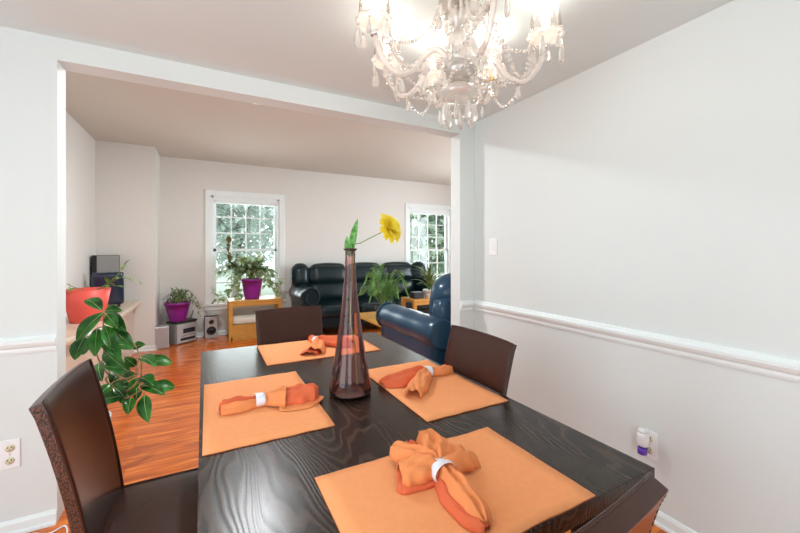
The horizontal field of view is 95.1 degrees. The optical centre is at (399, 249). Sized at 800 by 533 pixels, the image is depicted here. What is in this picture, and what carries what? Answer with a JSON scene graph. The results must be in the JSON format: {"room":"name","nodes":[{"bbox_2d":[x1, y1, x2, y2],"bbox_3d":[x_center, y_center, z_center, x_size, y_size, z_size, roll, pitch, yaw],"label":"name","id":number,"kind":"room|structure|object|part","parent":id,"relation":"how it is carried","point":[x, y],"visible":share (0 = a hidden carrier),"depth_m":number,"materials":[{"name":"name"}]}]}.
{"room":"dining room","nodes":[
{"label":"dining room","id":0,"kind":"room"},
{"bbox_2d":[66,112,94,316],"bbox_3d":[-3.276,-0.052,3.425,0.100,2.795,4.085,0,0,-28],"label":"wall","id":1,"kind":"structure","parent":0,"point":[80,145],"depth_m":4.02,"materials":[{"name":"paint"}]},
{"bbox_2d":[95,140,159,345],"bbox_3d":[-3.705,-0.022,5.022,0.630,2.735,0.560,0,0,-28],"label":"wall","id":2,"kind":"structure","parent":0,"point":[127,176],"depth_m":4.81,"materials":[{"name":"paint"}]},
{"bbox_2d":[134,345,154,352],"bbox_3d":[-3.569,1.311,4.764,0.630,0.068,0.022,0,0,-28],"label":"baseboard","id":3,"kind":"structure","parent":2,"relation":"attached to","point":[151,347],"depth_m":4.87,"materials":[{"name":"white wood"}]},
{"bbox_2d":[0,26,474,522],"bbox_3d":[0.360,-0.052,2.962,7.400,2.795,0.125,0,0,-28],"label":"wall","id":4,"kind":"structure","parent":0,"point":[33,66],"depth_m":1.79,"materials":[{"name":"paint"}]},
{"bbox_2d":[0,438,20,470],"bbox_3d":[-1.839,0.964,1.726,0.072,0.136,0.010,0,0,-28],"label":"wall outlet","id":5,"kind":"object","parent":4,"relation":"attached to","point":[10,450],"visible":1,"depth_m":1.73,"materials":[{"name":"white plastic"}]},
{"bbox_2d":[5,444,14,451],"bbox_3d":[-1.838,0.934,1.724,0.034,0.034,0.003,0,0,-28],"label":"socket","id":6,"kind":"object","parent":5,"relation":"attached to","point":[8,447],"depth_m":1.72,"materials":[{"name":"grey plastic"}]},
{"bbox_2d":[5,457,14,464],"bbox_3d":[-1.838,0.994,1.724,0.034,0.034,0.003,0,0,-28],"label":"socket","id":7,"kind":"object","parent":5,"relation":"attached to","point":[8,460],"depth_m":1.72,"materials":[{"name":"grey plastic"}]},
{"bbox_2d":[0,333,56,355],"bbox_3d":[-2.238,0.453,1.506,1.245,0.084,0.028,0,0,-28],"label":"chair rail","id":8,"kind":"object","parent":4,"relation":"attached to","point":[43,342],"visible":1,"depth_m":1.75,"materials":[{"name":"white wood"}]},
{"bbox_2d":[0,509,56,532],"bbox_3d":[-2.240,1.311,1.509,1.245,0.068,0.022,0,0,-28],"label":"baseboard","id":9,"kind":"structure","parent":4,"relation":"attached to","point":[30,523],"depth_m":1.75,"materials":[{"name":"white wood"}]},
{"bbox_2d":[460,300,473,310],"bbox_3d":[0.546,0.453,2.974,0.124,0.084,0.028,0,0,-28],"label":"chair rail","id":10,"kind":"object","parent":4,"relation":"attached to","point":[467,305],"visible":1,"depth_m":2.97,"materials":[{"name":"white wood"}]},
{"bbox_2d":[66,71,450,184],"bbox_3d":[-0.309,-1.420,4.927,6.750,0.060,4.195,0,0,-28],"label":"ceiling","id":11,"kind":"structure","parent":0,"point":[179,124],"depth_m":4.40,"materials":[{"name":"grey paint"}]},
{"bbox_2d":[160,156,450,332],"bbox_3d":[-1.252,-0.052,6.716,6.750,2.795,0.150,0,0,-28],"label":"wall","id":12,"kind":"structure","parent":0,"point":[322,209],"depth_m":6.30,"materials":[{"name":"paint"}]},
{"bbox_2d":[197,330,226,337],"bbox_3d":[-0.933,1.311,6.787,5.920,0.068,0.022,0,0,-28],"label":"baseboard","id":13,"kind":"structure","parent":12,"relation":"attached to","point":[223,332],"depth_m":5.77,"materials":[{"name":"white"}]},
{"bbox_2d":[204,189,285,310],"bbox_3d":[-2.525,0.003,6.017,1.235,1.885,0.200,0,0,-28],"label":"window","id":14,"kind":"structure","parent":12,"relation":"in","point":[210,206],"depth_m":5.92,"materials":[{"name":"white wood"}]},
{"bbox_2d":[214,198,276,206],"bbox_3d":[-2.511,-0.450,5.990,1.001,0.750,0.050,0,0,-28],"label":"roller blind","id":15,"kind":"object","parent":14,"relation":"attached to","point":[216,200],"visible":1,"depth_m":5.97,"materials":[{"name":"white fabric"}]},
{"bbox_3d":[-2.532,0.398,6.030,0.965,0.835,0.030,0,0,-28],"label":"sash","id":16,"kind":"part","parent":14,"relation":"part of","materials":[{"name":"white"}]},
{"bbox_3d":[-2.548,-0.403,6.061,0.965,0.845,0.030,0,0,-28],"label":"sash","id":17,"kind":"part","parent":14,"relation":"part of","materials":[{"name":"white"}]},
{"bbox_2d":[405,203,450,278],"bbox_3d":[0.604,0.003,7.667,1.230,1.885,0.200,0,0,-28],"label":"window","id":18,"kind":"structure","parent":12,"relation":"in","point":[447,219],"depth_m":7.70,"materials":[{"name":"white wood"}]},
{"bbox_3d":[0.597,0.398,7.680,0.960,0.835,0.030,0,0,-28],"label":"sash","id":19,"kind":"part","parent":18,"relation":"part of","materials":[{"name":"white"}]},
{"bbox_2d":[410,209,448,245],"bbox_3d":[0.618,-0.450,7.640,0.996,0.750,0.050,0,0,-28],"label":"roller blind","id":20,"kind":"object","parent":18,"relation":"attached to","point":[412,211],"visible":1,"depth_m":7.58,"materials":[{"name":"white"}]},
{"bbox_3d":[0.581,-0.403,7.711,0.960,0.845,0.030,0,0,-28],"label":"sash","id":21,"kind":"part","parent":18,"relation":"part of","materials":[{"name":"white wood"}]},
{"bbox_2d":[28,324,666,532],"bbox_3d":[0.329,1.375,2.915,7.900,0.060,8.650,0,0,-28],"label":"floor","id":22,"kind":"structure","parent":0,"point":[168,444],"depth_m":2.89,"materials":[{"name":"brown wood"}]},
{"bbox_2d":[50,525,67,532],"bbox_3d":[-1.636,1.339,1.683,0.387,0.007,0.189,0,0,19],"label":"power cord","id":23,"kind":"object","parent":22,"relation":"on","point":[65,526],"visible":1,"depth_m":1.76,"materials":[{"name":"white plastic"}]},
{"bbox_2d":[66,301,140,385],"bbox_3d":[-3.028,1.005,3.572,0.475,0.680,2.627,0,0,-28],"label":"ledge","id":24,"kind":"object","parent":22,"relation":"on","point":[127,313],"visible":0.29,"depth_m":3.31,"materials":[{"name":"beige paint"}]},
{"bbox_2d":[66,301,140,345],"bbox_3d":[-3.028,0.695,3.572,0.475,0.060,2.627,0,0,-28],"label":"shelf","id":25,"kind":"object","parent":24,"relation":"attached to","point":[127,307],"depth_m":3.31,"materials":[{"name":"beige wood"}]},
{"bbox_2d":[66,260,141,323],"bbox_3d":[-2.854,0.379,3.495,0.612,0.570,0.356,0,0,-40],"label":"potted plant","id":26,"kind":"object","parent":24,"relation":"on","point":[77,310],"visible":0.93,"depth_m":3.31,"materials":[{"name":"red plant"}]},
{"bbox_3d":[-2.932,0.514,3.428,0.356,0.300,0.356,0,0,-28],"label":"pot","id":27,"kind":"part","parent":26,"relation":"part of","materials":[{"name":"red"}]},
{"bbox_2d":[91,272,123,306],"bbox_3d":[-3.402,0.462,4.266,0.300,0.405,0.100,0,0,-36],"label":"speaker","id":28,"kind":"object","parent":24,"relation":"on","point":[116,296],"visible":0.69,"depth_m":4.27,"materials":[{"name":"blue"}]},
{"bbox_2d":[92,255,119,272],"bbox_3d":[-3.630,0.365,4.523,0.260,0.600,0.152,0,0,-35],"label":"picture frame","id":29,"kind":"object","parent":28,"relation":"on","point":[100,263],"visible":0.41,"depth_m":4.46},
{"bbox_2d":[29,358,197,532],"bbox_3d":[-0.802,0.866,1.252,0.577,0.957,0.437,0,0,-28],"label":"dining chair","id":30,"kind":"object","parent":22,"relation":"on","point":[72,418],"visible":0.88,"depth_m":1.17,"materials":[{"name":"brown leather"}]},
{"bbox_3d":[-0.993,0.676,1.152,0.145,0.568,0.431,0,0,-28],"label":"backrest","id":31,"kind":"part","parent":30,"relation":"part of","materials":[{"name":"brown leather"}]},
{"bbox_3d":[-0.757,0.920,1.276,0.476,0.101,0.436,0,0,-28],"label":"seat","id":32,"kind":"part","parent":30,"relation":"part of","materials":[{"name":"brown leather"}]},
{"bbox_2d":[69,297,174,422],"bbox_3d":[-1.813,0.823,2.367,0.604,1.044,0.536,0,0,-28],"label":"rubber plant","id":33,"kind":"object","parent":22,"relation":"on","point":[112,340],"visible":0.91,"depth_m":2.32,"materials":[{"name":"green plant"}]},
{"bbox_2d":[155,324,168,348],"bbox_3d":[-3.289,1.195,5.037,0.170,0.300,0.170,0,0,-40],"label":"loudspeaker","id":34,"kind":"object","parent":22,"relation":"on","point":[161,331],"visible":0.88,"depth_m":4.98,"materials":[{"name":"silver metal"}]},
{"bbox_2d":[166,310,196,344],"bbox_3d":[-3.172,1.124,5.345,0.219,0.442,0.356,0,0,24],"label":"stereo","id":35,"kind":"object","parent":22,"relation":"on","point":[185,331],"visible":0.95,"depth_m":5.24,"materials":[{"name":"grey metal"}]},
{"bbox_3d":[-3.179,1.035,5.340,0.210,0.030,0.340,0,0,24],"label":"disc lid","id":36,"kind":"part","parent":35,"relation":"part of","materials":[{"name":"black plastic"}]},
{"bbox_2d":[161,287,205,321],"bbox_3d":[-3.113,0.771,5.276,0.528,0.496,0.409,0,0,24],"label":"potted plant","id":37,"kind":"object","parent":35,"relation":"on","point":[177,309],"visible":1,"depth_m":5.22,"materials":[{"name":"green plant"}]},
{"bbox_3d":[-3.209,0.884,5.283,0.347,0.270,0.347,0,0,-28],"label":"pot","id":38,"kind":"part","parent":37,"relation":"part of","materials":[{"name":"purple plastic"}]},
{"bbox_3d":[-3.090,1.198,5.300,0.025,0.275,0.310,0,0,24],"label":"plate","id":39,"kind":"part","parent":35,"relation":"part of","materials":[{"name":"silver metal"}]},
{"bbox_3d":[-3.074,1.278,5.303,0.004,0.035,0.220,0,0,24],"label":"cassette door","id":40,"kind":"part","parent":35,"relation":"part of","materials":[{"name":"silver metal"}]},
{"bbox_2d":[204,315,217,338],"bbox_3d":[-2.901,1.180,5.621,0.180,0.330,0.159,0,0,-31],"label":"loudspeaker","id":41,"kind":"object","parent":22,"relation":"on","point":[211,321],"visible":1,"depth_m":5.56,"materials":[{"name":"black plastic"}]},
{"bbox_2d":[227,296,281,340],"bbox_3d":[-2.275,1.050,5.730,0.760,0.590,0.400,0,0,-28],"label":"plant stand","id":42,"kind":"object","parent":22,"relation":"on","point":[235,332],"visible":0.74,"depth_m":5.51,"materials":[{"name":"brown wood"}]},
{"bbox_3d":[-2.664,1.067,5.717,0.056,0.555,0.056,0,0,-28],"label":"leg","id":43,"kind":"part","parent":42,"relation":"part of","materials":[{"name":"brown wood"}]},
{"bbox_3d":[-2.505,1.067,5.417,0.056,0.555,0.056,0,0,-28],"label":"leg","id":44,"kind":"part","parent":42,"relation":"part of","materials":[{"name":"brown wood"}]},
{"bbox_2d":[233,314,255,323],"bbox_3d":[-2.289,1.073,5.734,0.620,0.100,0.260,0,0,-28],"label":"folded blanket","id":45,"kind":"object","parent":42,"relation":"on","point":[240,319],"visible":0.4,"depth_m":5.58,"materials":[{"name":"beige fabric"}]},
{"bbox_3d":[-2.191,1.210,5.570,0.660,0.170,0.022,0,0,-28],"label":"panel","id":46,"kind":"part","parent":42,"relation":"part of","materials":[{"name":"brown wood"}]},
{"bbox_2d":[210,235,286,303],"bbox_3d":[-2.320,0.308,5.656,1.125,1.076,0.730,0,0,-28],"label":"potted plant","id":47,"kind":"object","parent":42,"relation":"on","point":[251,286],"visible":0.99,"depth_m":5.59,"materials":[{"name":"green plant"}]},
{"bbox_3d":[-2.306,0.600,5.703,0.341,0.310,0.341,0,0,-28],"label":"pot","id":48,"kind":"part","parent":47,"relation":"part of","materials":[{"name":"purple plastic"}]},
{"bbox_2d":[255,306,322,344],"bbox_3d":[-0.621,0.866,2.256,0.437,0.957,0.577,0,0,-30],"label":"dining chair","id":49,"kind":"object","parent":22,"relation":"on","point":[287,324],"visible":0.29,"depth_m":2.45,"materials":[{"name":"brown leather"}]},
{"bbox_2d":[289,261,429,328],"bbox_3d":[-0.517,0.783,6.395,2.620,1.125,0.984,0,0,-28],"label":"sofa","id":50,"kind":"object","parent":22,"relation":"on","point":[320,284],"visible":0.59,"depth_m":6.19,"materials":[{"name":"black leather"}]},
{"bbox_3d":[-1.543,0.715,5.865,0.300,0.300,0.965,0,0,-28],"label":"arm","id":51,"kind":"part","parent":50,"relation":"part of","materials":[{"name":"black leather"}]},
{"bbox_3d":[-1.540,1.015,5.858,0.232,0.560,0.920,0,0,-28],"label":"arm panel","id":52,"kind":"part","parent":50,"relation":"part of","materials":[{"name":"black leather"}]},
{"bbox_2d":[309,283,348,301],"bbox_3d":[-1.223,0.715,6.296,0.723,0.396,0.274,0,0,-28],"label":"cushion","id":53,"kind":"object","parent":50,"relation":"on","point":[328,291],"depth_m":6.20,"materials":[{"name":"black leather"}]},
{"bbox_2d":[318,300,359,317],"bbox_3d":[-1.064,0.965,5.996,0.704,0.230,0.690,0,0,-28],"label":"seat cushion","id":54,"kind":"object","parent":50,"relation":"on","point":[329,308],"depth_m":5.74,"materials":[{"name":"black leather"}]},
{"bbox_2d":[347,281,382,299],"bbox_3d":[-0.630,0.715,6.609,0.723,0.396,0.274,0,0,-28],"label":"cushion","id":55,"kind":"object","parent":50,"relation":"on","point":[359,283],"depth_m":6.45,"materials":[{"name":"black leather"}]},
{"bbox_2d":[351,298,396,312],"bbox_3d":[-0.471,0.965,6.308,0.704,0.230,0.690,0,0,-28],"label":"seat cushion","id":56,"kind":"object","parent":50,"relation":"on","point":[364,305],"depth_m":6.02,"materials":[{"name":"black leather"}]},
{"bbox_3d":[-0.527,1.105,6.414,2.350,0.230,0.840,0,0,-28],"label":"frame","id":57,"kind":"part","parent":50,"relation":"part of","materials":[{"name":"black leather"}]},
{"bbox_2d":[382,280,414,296],"bbox_3d":[-0.037,0.715,6.921,0.723,0.396,0.274,0,0,-28],"label":"cushion","id":58,"kind":"object","parent":50,"relation":"on","point":[410,288],"depth_m":6.85,"materials":[{"name":"black leather"}]},
{"bbox_2d":[387,296,428,309],"bbox_3d":[0.121,0.965,6.621,0.704,0.230,0.690,0,0,-28],"label":"seat cushion","id":59,"kind":"object","parent":50,"relation":"on","point":[397,301],"depth_m":6.37,"materials":[{"name":"black leather"}]},
{"bbox_3d":[0.500,0.715,6.942,0.300,0.300,0.965,0,0,-28],"label":"arm","id":60,"kind":"part","parent":50,"relation":"part of","materials":[{"name":"black leather"}]},
{"bbox_2d":[354,311,380,335],"bbox_3d":[-0.140,1.120,4.855,0.600,0.450,1.050,0,0,-28],"label":"coffee table","id":61,"kind":"object","parent":22,"relation":"on","point":[370,317],"visible":0.16,"depth_m":5.08,"materials":[{"name":"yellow wood"}]},
{"bbox_3d":[-0.610,1.137,5.167,0.056,0.415,0.056,0,0,-28],"label":"leg","id":62,"kind":"part","parent":61,"relation":"part of","materials":[{"name":"brown wood"}]},
{"bbox_2d":[358,264,409,312],"bbox_3d":[-0.226,0.544,4.952,0.642,0.700,0.666,0,0,-28],"label":"palm","id":63,"kind":"object","parent":61,"relation":"on","point":[385,289],"visible":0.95,"depth_m":4.83,"materials":[{"name":"green plant"}]},
{"bbox_2d":[376,273,450,364],"bbox_3d":[0.502,0.779,3.839,1.171,1.133,1.094,0,0,-28],"label":"armchair","id":64,"kind":"object","parent":22,"relation":"on","point":[427,335],"visible":0.34,"depth_m":3.32,"materials":[{"name":"blue leather"}]},
{"bbox_3d":[0.114,1.015,3.632,0.217,0.560,1.030,0,0,-28],"label":"arm panel","id":65,"kind":"part","parent":64,"relation":"part of","materials":[{"name":"blue leather"}]},
{"bbox_3d":[0.117,0.730,3.626,0.280,0.280,1.075,0,0,-28],"label":"arm","id":66,"kind":"part","parent":64,"relation":"part of","materials":[{"name":"blue leather"}]},
{"bbox_3d":[0.704,0.825,3.457,0.880,0.780,0.180,0,0,-28],"label":"frame","id":67,"kind":"part","parent":64,"relation":"part of","materials":[{"name":"blue leather"}]},
{"bbox_2d":[401,296,429,309],"bbox_3d":[0.387,1.055,5.913,0.620,0.580,0.420,0,0,-28],"label":"side table","id":68,"kind":"object","parent":22,"relation":"on","point":[423,301],"visible":0.22,"depth_m":5.68,"materials":[{"name":"brown wood"}]},
{"bbox_3d":[0.055,1.073,5.942,0.056,0.545,0.056,0,0,-28],"label":"leg","id":69,"kind":"part","parent":68,"relation":"part of","materials":[{"name":"brown wood"}]},
{"bbox_3d":[0.223,1.073,5.623,0.056,0.545,0.056,0,0,-28],"label":"leg","id":70,"kind":"part","parent":68,"relation":"part of","materials":[{"name":"brown wood"}]},
{"bbox_2d":[410,291,423,298],"bbox_3d":[0.268,0.715,5.816,0.180,0.100,0.160,0,0,-28],"label":"box","id":71,"kind":"object","parent":68,"relation":"on","point":[415,294],"visible":0.94,"depth_m":5.75,"materials":[{"name":"grey"}]},
{"bbox_2d":[410,264,442,297],"bbox_3d":[0.459,0.486,5.876,0.707,0.557,0.703,0,0,9],"label":"potted plant","id":72,"kind":"object","parent":68,"relation":"on","point":[428,277],"visible":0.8,"depth_m":5.85,"materials":[{"name":"green plant"}]},
{"bbox_3d":[0.472,0.700,5.901,0.213,0.130,0.213,0,0,-28],"label":"pot","id":73,"kind":"part","parent":72,"relation":"part of","materials":[{"name":"white ceramic"}]},
{"bbox_2d":[197,332,654,532],"bbox_3d":[-0.234,0.970,1.570,1.099,0.750,1.885,0,0,-28],"label":"dining table","id":74,"kind":"object","parent":22,"relation":"on","point":[271,486],"visible":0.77,"depth_m":1.07,"materials":[{"name":"brown wood"}]},
{"bbox_2d":[202,371,334,456],"bbox_3d":[-0.538,0.592,1.418,0.396,0.005,0.624,0,0,-28],"label":"placemat","id":75,"kind":"object","parent":74,"relation":"on","point":[220,434],"visible":0.81,"depth_m":1.27,"materials":[{"name":"orange fabric"}]},
{"bbox_2d":[219,383,323,415],"bbox_3d":[-0.476,0.558,1.385,0.373,0.060,0.176,0,0,-28],"label":"folded napkin","id":76,"kind":"object","parent":75,"relation":"on","point":[300,396],"visible":0.91,"depth_m":1.38,"materials":[{"name":"orange fabric"}]},
{"bbox_2d":[254,392,265,405],"bbox_3d":[-0.530,0.566,1.388,0.036,0.046,0.065,0,0,-28],"label":"napkin ring","id":77,"kind":"object","parent":76,"relation":"attached to","point":[260,397],"visible":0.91,"depth_m":1.37,"materials":[{"name":"white ceramic"}]},
{"bbox_2d":[257,335,380,365],"bbox_3d":[-0.498,0.592,2.213,0.642,0.005,0.435,0,0,-28],"label":"placemat","id":78,"kind":"object","parent":74,"relation":"on","point":[287,352],"visible":0.65,"depth_m":2.13,"materials":[{"name":"orange fabric"}]},
{"bbox_2d":[300,335,353,355],"bbox_3d":[-0.428,0.560,2.225,0.305,0.058,0.364,0,0,-6],"label":"folded napkin","id":79,"kind":"object","parent":78,"relation":"on","point":[319,343],"visible":0.9,"depth_m":2.21,"materials":[{"name":"orange fabric"}]},
{"bbox_2d":[329,248,370,400],"bbox_3d":[-0.206,0.294,1.514,0.175,0.601,0.175,0,0,-28],"label":"glass vase","id":80,"kind":"object","parent":74,"relation":"on","point":[347,391],"visible":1,"depth_m":1.54,"materials":[{"name":"red"}]},
{"bbox_2d":[344,213,401,383],"bbox_3d":[-0.093,0.199,1.548,0.267,0.723,0.104,0,0,-40],"label":"flower","id":81,"kind":"object","parent":80,"relation":"in","point":[391,228],"visible":1,"depth_m":1.54,"materials":[{"name":"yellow plant"}]},
{"bbox_3d":[-0.131,0.235,1.553,0.170,0.650,0.012,0,0,-28],"label":"stem","id":82,"kind":"part","parent":81,"relation":"part of","materials":[{"name":"green"}]},
{"bbox_2d":[368,360,507,422],"bbox_3d":[0.120,0.592,1.617,0.378,0.005,0.607,0,0,-28],"label":"placemat","id":83,"kind":"object","parent":74,"relation":"on","point":[452,394],"visible":0.73,"depth_m":1.48,"materials":[{"name":"orange fabric"}]},
{"bbox_2d":[378,364,453,397],"bbox_3d":[0.065,0.563,1.664,0.251,0.052,0.398,0,0,29],"label":"folded napkin","id":84,"kind":"object","parent":83,"relation":"on","point":[418,377],"visible":0.96,"depth_m":1.60,"materials":[{"name":"orange fabric"}]},
{"bbox_2d":[424,366,433,374],"bbox_3d":[0.131,0.567,1.713,0.032,0.045,0.062,0,0,-23],"label":"napkin ring","id":85,"kind":"object","parent":84,"relation":"attached to","point":[429,368],"visible":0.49,"depth_m":1.69,"materials":[{"name":"white ceramic"}]},
{"bbox_2d":[314,427,595,532],"bbox_3d":[0.125,0.592,0.915,0.583,0.005,0.388,0,0,-28],"label":"placemat","id":86,"kind":"object","parent":74,"relation":"on","point":[521,492],"visible":0.72,"depth_m":0.88,"materials":[{"name":"orange fabric"}]},
{"bbox_2d":[389,428,491,532],"bbox_3d":[0.113,0.551,0.943,0.336,0.077,0.236,0,0,39],"label":"folded napkin","id":87,"kind":"object","parent":86,"relation":"on","point":[415,460],"visible":0.95,"depth_m":0.91,"materials":[{"name":"orange fabric"}]},
{"bbox_2d":[432,456,454,481],"bbox_3d":[0.106,0.563,0.940,0.072,0.052,0.036,0,0,-34],"label":"napkin ring","id":88,"kind":"object","parent":87,"relation":"attached to","point":[440,462],"visible":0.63,"depth_m":0.92,"materials":[{"name":"white ceramic"}]},
{"bbox_3d":[0.548,0.984,1.044,0.080,0.722,0.080,0,0,-28],"label":"leg","id":89,"kind":"part","parent":74,"relation":"part of","materials":[{"name":"brown wood"}]},
{"bbox_2d":[444,325,516,395],"bbox_3d":[0.153,0.866,1.618,0.577,0.957,0.437,0,0,-28],"label":"dining chair","id":90,"kind":"object","parent":22,"relation":"on","point":[486,359],"visible":0.23,"depth_m":1.70,"materials":[{"name":"brown leather"}]},
{"bbox_2d":[574,471,667,532],"bbox_3d":[0.127,0.866,0.739,0.437,0.957,0.577,0,0,-33],"label":"dining chair","id":91,"kind":"object","parent":22,"relation":"on","point":[636,511],"visible":1,"depth_m":0.57,"materials":[{"name":"brown leather"}]},
{"bbox_2d":[0,0,733,121],"bbox_3d":[-0.149,-1.080,0.368,4.080,0.060,3.990,0,0,-28],"label":"ceiling","id":92,"kind":"structure","parent":0,"point":[308,44],"depth_m":1.77,"materials":[{"name":"white paint"}]},
{"bbox_2d":[354,0,564,129],"bbox_3d":[0.227,-0.775,1.536,0.767,0.550,0.795,0,0,41],"label":"chandelier","id":93,"kind":"object","parent":92,"relation":"hanging from","point":[458,67],"visible":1,"depth_m":1.48,"materials":[{"name":"glass"}]},
{"bbox_3d":[-0.097,-0.935,1.387,0.122,0.174,0.119,0,0,-28],"label":"lamp shade","id":94,"kind":"part","parent":93,"relation":"part of","materials":[{"name":"clear glass"}]},
{"bbox_3d":[-0.097,-0.928,1.387,0.033,0.077,0.033,0,0,-28],"label":"bulb","id":95,"kind":"part","parent":93,"relation":"part of","materials":[{"name":"white glass"}]},
{"bbox_3d":[-0.059,-0.935,1.675,0.122,0.174,0.119,0,0,-28],"label":"lamp shade","id":96,"kind":"part","parent":93,"relation":"part of","materials":[{"name":"clear glass"}]},
{"bbox_3d":[-0.059,-0.928,1.675,0.033,0.077,0.033,0,0,-28],"label":"bulb","id":97,"kind":"part","parent":93,"relation":"part of","materials":[{"name":"white glass"}]},
{"bbox_3d":[0.057,-0.747,1.434,0.340,0.151,0.024,0,0,-17],"label":"arm","id":98,"kind":"part","parent":93,"relation":"part of","materials":[{"name":"clear glass"}]},
{"bbox_3d":[0.077,-0.748,1.589,0.340,0.151,0.025,0,0,32],"label":"arm","id":99,"kind":"part","parent":93,"relation":"part of","materials":[{"name":"clear glass"}]},
{"bbox_3d":[0.198,-0.748,1.675,0.024,0.151,0.340,0,0,-12],"label":"arm","id":100,"kind":"part","parent":93,"relation":"part of","materials":[{"name":"clear glass"}]},
{"bbox_3d":[0.238,-0.863,1.490,0.011,0.295,0.011,0,0,26],"label":"rod","id":101,"kind":"part","parent":93,"relation":"part of","materials":[{"name":"silver metal"}]},
{"bbox_3d":[0.238,-0.643,1.490,0.164,0.083,0.156,0,0,-28],"label":"lamp shade","id":102,"kind":"part","parent":93,"relation":"part of","materials":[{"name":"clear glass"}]},
{"bbox_3d":[0.238,-0.727,1.490,0.139,0.087,0.132,0,0,-28],"label":"lamp shade","id":103,"kind":"part","parent":93,"relation":"part of","materials":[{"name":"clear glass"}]},
{"bbox_3d":[0.238,-0.996,1.490,0.189,0.022,0.180,0,0,-28],"label":"dish","id":104,"kind":"part","parent":93,"relation":"part of","materials":[{"name":"clear glass"}]},
{"bbox_3d":[0.272,-0.748,1.304,0.025,0.151,0.340,0,0,-10],"label":"arm","id":105,"kind":"part","parent":93,"relation":"part of","materials":[{"name":"clear glass"}]},
{"bbox_3d":[0.349,-0.748,1.643,0.025,0.151,0.341,0,0,36],"label":"arm","id":106,"kind":"part","parent":93,"relation":"part of","materials":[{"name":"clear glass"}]},
{"bbox_3d":[0.443,-0.935,1.773,0.122,0.174,0.119,0,0,-28],"label":"lamp shade","id":107,"kind":"part","parent":93,"relation":"part of","materials":[{"name":"clear glass"}]},
{"bbox_3d":[0.427,-0.747,1.482,0.340,0.151,0.025,0,0,2],"label":"arm","id":108,"kind":"part","parent":93,"relation":"part of","materials":[{"name":"clear glass"}]},
{"bbox_3d":[0.587,-0.928,1.478,0.033,0.077,0.033,0,0,-28],"label":"bulb","id":109,"kind":"part","parent":93,"relation":"part of","materials":[{"name":"white glass"}]},
{"bbox_3d":[0.587,-0.935,1.478,0.122,0.174,0.119,0,0,-28],"label":"lamp shade","id":110,"kind":"part","parent":93,"relation":"part of","materials":[{"name":"clear glass"}]},
{"bbox_2d":[475,0,799,532],"bbox_3d":[1.573,0.117,1.347,0.120,2.455,4.115,0,0,-28],"label":"wall","id":111,"kind":"structure","parent":0,"point":[654,187],"depth_m":1.74,"materials":[{"name":"paint"}]},
{"bbox_2d":[489,238,496,254],"bbox_3d":[0.718,-0.025,2.829,0.011,0.130,0.090,0,0,-28],"label":"light switch","id":112,"kind":"object","parent":111,"relation":"attached to","point":[492,241],"visible":1,"depth_m":2.82,"materials":[{"name":"white plastic"}]},
{"bbox_2d":[473,300,799,382],"bbox_3d":[1.514,0.453,1.301,0.028,0.084,3.890,0,0,-28],"label":"chair rail","id":113,"kind":"object","parent":111,"relation":"attached to","point":[785,368],"visible":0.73,"depth_m":1.75,"materials":[{"name":"white wood"}]},
{"bbox_2d":[647,430,657,460],"bbox_3d":[1.246,0.970,1.827,0.010,0.136,0.072,0,0,-28],"label":"wall outlet","id":114,"kind":"object","parent":111,"relation":"attached to","point":[652,450],"visible":0.73,"depth_m":1.81,"materials":[{"name":"white plastic"}]},
{"bbox_2d":[637,427,649,455],"bbox_3d":[1.212,0.954,1.826,0.054,0.127,0.050,0,0,-28],"label":"air freshener","id":115,"kind":"object","parent":114,"relation":"attached to","point":[643,437],"visible":1,"depth_m":1.81,"materials":[{"name":"white plastic"}]},
{"bbox_2d":[637,446,646,455],"bbox_3d":[1.206,1.000,1.823,0.041,0.034,0.042,0,0,-28],"label":"oil bottle","id":116,"kind":"object","parent":115,"relation":"on","point":[642,450],"depth_m":1.81,"materials":[{"name":"purple plastic"}]},
{"bbox_2d":[647,447,652,453],"bbox_3d":[1.244,1.000,1.826,0.003,0.034,0.034,0,0,-28],"label":"socket","id":117,"kind":"object","parent":114,"relation":"attached to","point":[649,449],"depth_m":1.82,"materials":[{"name":"grey plastic"}]},
{"bbox_2d":[654,511,696,532],"bbox_3d":[1.516,1.311,1.303,0.022,0.068,3.890,0,0,-28],"label":"baseboard","id":118,"kind":"structure","parent":111,"relation":"attached to","point":[663,521],"depth_m":1.74,"materials":[{"name":"white wood"}]},
{"label":"outside","id":119,"kind":"structure","parent":0,"visible":0},
{"bbox_2d":[216,269,434,297],"bbox_3d":[-5.047,1.795,20.293,38.000,0.100,27.390,0,0,-28],"label":"ground","id":120,"kind":"structure","parent":119,"point":[266,291],"depth_m":17.03,"materials":[{"name":"white snow"}]},
{"bbox_2d":[216,203,273,297],"bbox_3d":[-5.888,-1.444,13.140,4.194,6.397,4.205,0,0,-31],"label":"tree","id":121,"kind":"object","parent":120,"relation":"on","point":[253,211],"visible":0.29,"depth_m":12.63,"materials":[{"name":"green plant"}]},
{"bbox_2d":[410,214,444,280],"bbox_3d":[1.200,-0.778,12.644,3.558,5.069,3.578,0,0,13],"label":"tree","id":122,"kind":"object","parent":120,"relation":"on","point":[422,217],"visible":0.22,"depth_m":11.85,"materials":[{"name":"green plant"}]}
]}

